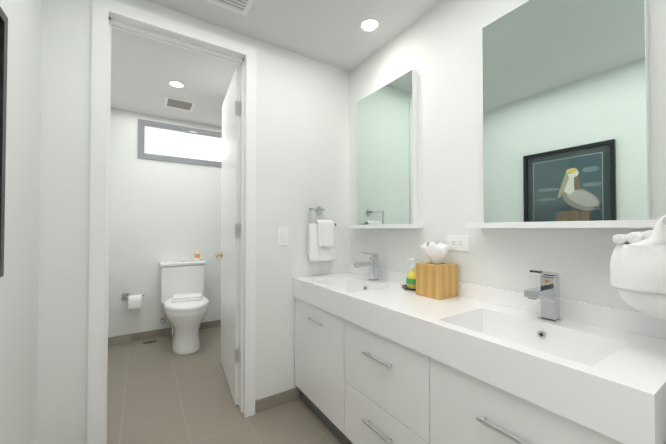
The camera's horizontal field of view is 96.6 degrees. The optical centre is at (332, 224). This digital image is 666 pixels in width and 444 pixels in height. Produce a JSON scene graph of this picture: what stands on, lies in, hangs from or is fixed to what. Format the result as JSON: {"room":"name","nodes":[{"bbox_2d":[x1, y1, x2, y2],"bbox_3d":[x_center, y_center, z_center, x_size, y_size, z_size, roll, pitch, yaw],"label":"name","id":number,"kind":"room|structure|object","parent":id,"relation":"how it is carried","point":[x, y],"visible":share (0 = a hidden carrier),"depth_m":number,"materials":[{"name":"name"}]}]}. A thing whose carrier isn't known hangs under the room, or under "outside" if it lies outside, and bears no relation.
{"room":"bathroom","nodes":[
{"label":"bathroom","id":0,"kind":"room"},
{"bbox_2d":[0,0,42,443],"bbox_3d":[-1.073,-0.014,0.888,0.100,2.250,4.590,1,-1,-33],"label":"wall","id":1,"kind":"structure","parent":0,"point":[18,333],"depth_m":1.09,"materials":[{"name":"paint"}]},
{"bbox_2d":[0,7,7,276],"bbox_3d":[-0.834,-0.239,0.635,0.024,0.780,0.600,1,-1,-33],"label":"framed picture","id":2,"kind":"object","parent":1,"relation":"attached to","point":[3,55],"visible":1,"depth_m":0.88,"materials":[{"name":"black"}]},
{"bbox_2d":[108,108,221,336],"bbox_3d":[-1.555,0.022,3.247,1.641,2.250,0.100,1,-1,-33],"label":"wall","id":3,"kind":"structure","parent":0,"point":[161,211],"depth_m":3.00,"materials":[{"name":"paint"}]},
{"bbox_2d":[122,293,143,308],"bbox_3d":[-1.932,0.732,2.864,0.185,0.137,0.118,1,-1,-33],"label":"toilet paper holder","id":4,"kind":"object","parent":3,"relation":"attached to","point":[134,301],"visible":1,"depth_m":2.84,"materials":[{"name":"white paper"}]},
{"bbox_2d":[108,320,220,344],"bbox_3d":[-1.522,1.110,3.187,1.590,0.072,0.010,1,-1,-33],"label":"baseboard","id":5,"kind":"structure","parent":3,"relation":"attached to","point":[216,323],"depth_m":2.97,"materials":[{"name":"grey tile"}]},
{"bbox_2d":[138,119,221,166],"bbox_3d":[-1.541,-0.849,3.224,0.970,0.390,0.078,1,-1,-33],"label":"window","id":6,"kind":"structure","parent":3,"relation":"in","point":[159,141],"depth_m":3.15,"materials":[{"name":"white glass"}]},
{"bbox_2d":[36,0,348,443],"bbox_3d":[-0.599,-0.001,1.760,1.641,2.250,0.100,1,-1,-33],"label":"wall","id":7,"kind":"structure","parent":0,"point":[302,135],"depth_m":1.78,"materials":[{"name":"paint"}]},
{"bbox_2d":[87,0,256,443],"bbox_3d":[-0.821,0.029,1.617,0.773,2.186,0.132,1,-1,-33],"label":"door frame","id":8,"kind":"structure","parent":7,"relation":"attached to","point":[102,10],"depth_m":1.45,"materials":[{"name":"white wood"}]},
{"bbox_2d":[214,65,239,404],"bbox_3d":[-0.749,0.063,2.162,0.149,2.118,0.715,0,-1,-28],"label":"door leaf","id":9,"kind":"structure","parent":7,"relation":"in","point":[230,229],"depth_m":2.02,"materials":[{"name":"white wood"}]},
{"bbox_2d":[255,387,299,413],"bbox_3d":[-0.337,1.090,1.847,0.299,0.072,0.010,1,-1,-33],"label":"baseboard","id":10,"kind":"structure","parent":7,"relation":"attached to","point":[274,400],"depth_m":1.84,"materials":[{"name":"grey tile"}]},
{"bbox_2d":[277,227,287,245],"bbox_3d":[-0.317,0.076,1.873,0.072,0.116,0.012,1,-1,-33],"label":"switch plate","id":11,"kind":"object","parent":7,"relation":"attached to","point":[282,236],"visible":1,"depth_m":1.87,"materials":[{"name":"white plastic"}]},
{"bbox_2d":[308,207,335,261],"bbox_3d":[-0.073,0.060,1.979,0.207,0.363,0.098,1,-1,-33],"label":"hanger","id":12,"kind":"object","parent":7,"relation":"attached to","point":[321,241],"visible":1,"depth_m":1.94,"materials":[{"name":"white fabric"}]},
{"bbox_2d":[314,220,334,246],"bbox_3d":[-0.059,0.061,1.979,0.128,0.181,0.084,1,-1,-33],"label":"towel","id":13,"kind":"object","parent":12,"relation":"hanging from","point":[324,230],"depth_m":1.94,"materials":[{"name":"white fabric"}]},
{"bbox_2d":[297,272,348,287],"bbox_3d":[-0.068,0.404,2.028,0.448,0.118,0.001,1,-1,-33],"label":"countertop","id":14,"kind":"structure","parent":7,"relation":"attached to","point":[338,279],"depth_m":1.92,"materials":[{"name":"white stone"}]},
{"bbox_2d":[107,326,341,443],"bbox_3d":[-0.341,1.143,1.342,1.841,0.050,4.590,1,-1,-33],"label":"floor","id":15,"kind":"structure","parent":0,"point":[160,391],"depth_m":1.83,"materials":[{"name":"tile"}]},
{"bbox_2d":[143,340,156,343],"bbox_3d":[-1.770,1.139,2.866,0.110,0.003,0.060,1,-1,-33],"label":"floor vent","id":16,"kind":"object","parent":15,"relation":"in","point":[153,341],"visible":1,"depth_m":2.86,"materials":[{"name":"silver metal"}]},
{"bbox_2d":[159,260,208,354],"bbox_3d":[-1.411,0.756,2.840,0.416,0.768,0.720,1,-1,-33],"label":"toilet","id":17,"kind":"object","parent":15,"relation":"on","point":[185,318],"visible":0.81,"depth_m":2.74,"materials":[{"name":"white ceramic"}]},
{"bbox_2d":[171,293,202,301],"bbox_3d":[-1.371,0.687,2.797,0.250,0.040,0.170,0,-1,-21],"label":"towel","id":18,"kind":"object","parent":17,"relation":"on","point":[186,297],"visible":1,"depth_m":2.74,"materials":[{"name":"white fabric"}]},
{"bbox_2d":[195,247,199,259],"bbox_3d":[-1.444,0.311,3.157,0.051,0.142,0.066,1,-1,-33],"label":"spray bottle","id":19,"kind":"object","parent":17,"relation":"on","point":[197,254],"visible":1,"depth_m":3.14,"materials":[{"name":"white plastic"}]},
{"bbox_2d":[294,296,665,443],"bbox_3d":[0.360,0.783,1.348,0.458,0.670,1.598,1,-1,-33],"label":"bathroom vanity","id":20,"kind":"object","parent":15,"relation":"on","point":[383,356],"depth_m":1.10,"materials":[{"name":"white wood"}]},
{"bbox_2d":[401,258,415,290],"bbox_3d":[0.414,0.257,1.544,0.093,0.160,0.133,1,-1,-33],"label":"soap dispenser","id":21,"kind":"object","parent":20,"relation":"on","point":[411,280],"visible":0.77,"depth_m":1.52,"materials":[{"name":"yellow plastic"}]},
{"bbox_2d":[416,241,457,299],"bbox_3d":[0.491,0.206,1.402,0.136,0.258,0.138,1,-1,-33],"label":"tissue box","id":22,"kind":"object","parent":20,"relation":"on","point":[436,277],"visible":0.98,"depth_m":1.36,"materials":[{"name":"brown wood"}]},
{"bbox_2d":[293,277,656,443],"bbox_3d":[0.309,0.393,1.320,0.317,0.118,1.600,1,-1,-33],"label":"countertop","id":23,"kind":"structure","parent":20,"relation":"on","point":[558,364],"depth_m":0.85,"materials":[{"name":"white stone"}]},
{"bbox_2d":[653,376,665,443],"bbox_3d":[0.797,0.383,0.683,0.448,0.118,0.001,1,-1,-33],"label":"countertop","id":24,"kind":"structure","parent":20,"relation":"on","point":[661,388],"depth_m":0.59,"materials":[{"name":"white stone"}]},
{"bbox_2d":[111,0,442,127],"bbox_3d":[-0.341,-1.157,1.377,1.841,0.050,4.590,1,-1,-33],"label":"ceiling","id":25,"kind":"structure","parent":0,"point":[145,71],"depth_m":1.86,"materials":[{"name":"paint"}]},
{"bbox_2d":[168,80,184,87],"bbox_3d":[-1.244,-1.114,2.359,0.116,0.006,0.116,1,-1,-33],"label":"recessed light","id":26,"kind":"object","parent":25,"relation":"in","point":[175,83],"visible":1,"depth_m":2.36,"materials":[{"name":"white"}]},
{"bbox_2d":[164,96,195,111],"bbox_3d":[-1.415,-1.107,2.736,0.240,0.008,0.240,1,-1,-33],"label":"ceiling vent","id":27,"kind":"object","parent":25,"relation":"in","point":[177,103],"visible":0.94,"depth_m":2.72,"materials":[{"name":"white metal"}]},
{"bbox_2d":[205,0,253,15],"bbox_3d":[-0.609,-1.127,1.400,0.450,0.008,0.180,1,-1,-33],"label":"ceiling vent","id":28,"kind":"object","parent":25,"relation":"in","point":[241,7],"visible":1,"depth_m":1.52,"materials":[{"name":"white metal"}]},
{"bbox_2d":[359,17,379,31],"bbox_3d":[0.207,-1.124,1.675,0.116,0.006,0.116,1,-1,-33],"label":"recessed light","id":29,"kind":"object","parent":25,"relation":"in","point":[370,24],"visible":1,"depth_m":1.67,"materials":[{"name":"white"}]},
{"bbox_2d":[345,276,392,303],"bbox_3d":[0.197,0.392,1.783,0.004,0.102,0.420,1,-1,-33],"label":"sink","id":30,"kind":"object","parent":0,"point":[366,288],"depth_m":1.63,"materials":[{"name":"white ceramic"}]},
{"bbox_2d":[349,0,665,311],"bbox_3d":[0.391,0.000,1.830,0.100,2.250,4.590,1,-1,-33],"label":"wall","id":31,"kind":"structure","parent":0,"point":[438,48],"depth_m":1.39,"materials":[{"name":"paint"}]},
{"bbox_2d":[346,69,422,227],"bbox_3d":[0.283,-0.410,1.809,0.110,0.870,0.565,1,-1,-33],"label":"mirror","id":32,"kind":"object","parent":31,"relation":"attached to","point":[386,155],"visible":1,"depth_m":1.77,"materials":[{"name":"white"}]},
{"bbox_2d":[447,235,469,251],"bbox_3d":[0.594,0.089,1.412,0.008,0.074,0.120,1,-1,-33],"label":"electrical outlet plate","id":33,"kind":"object","parent":31,"relation":"attached to","point":[460,242],"visible":0.98,"depth_m":1.40,"materials":[{"name":"white plastic"}]},
{"bbox_2d":[466,0,657,227],"bbox_3d":[0.764,-0.421,1.062,0.110,0.870,0.565,1,-1,-33],"label":"mirror","id":34,"kind":"object","parent":31,"relation":"attached to","point":[566,113],"visible":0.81,"depth_m":1.02,"materials":[{"name":"white"}]},
{"bbox_3d":[0.882,-0.018,0.616,0.388,2.250,0.100,1,-1,-33],"label":"wall","id":35,"kind":"structure","parent":0,"visible":0},
{"bbox_2d":[610,215,665,319],"bbox_3d":[0.798,0.050,0.723,0.208,0.361,0.171,1,-1,-33],"label":"towel","id":36,"kind":"object","parent":35,"relation":"attached to","point":[638,270],"visible":1,"depth_m":0.70,"materials":[{"name":"white fabric"}]}
]}

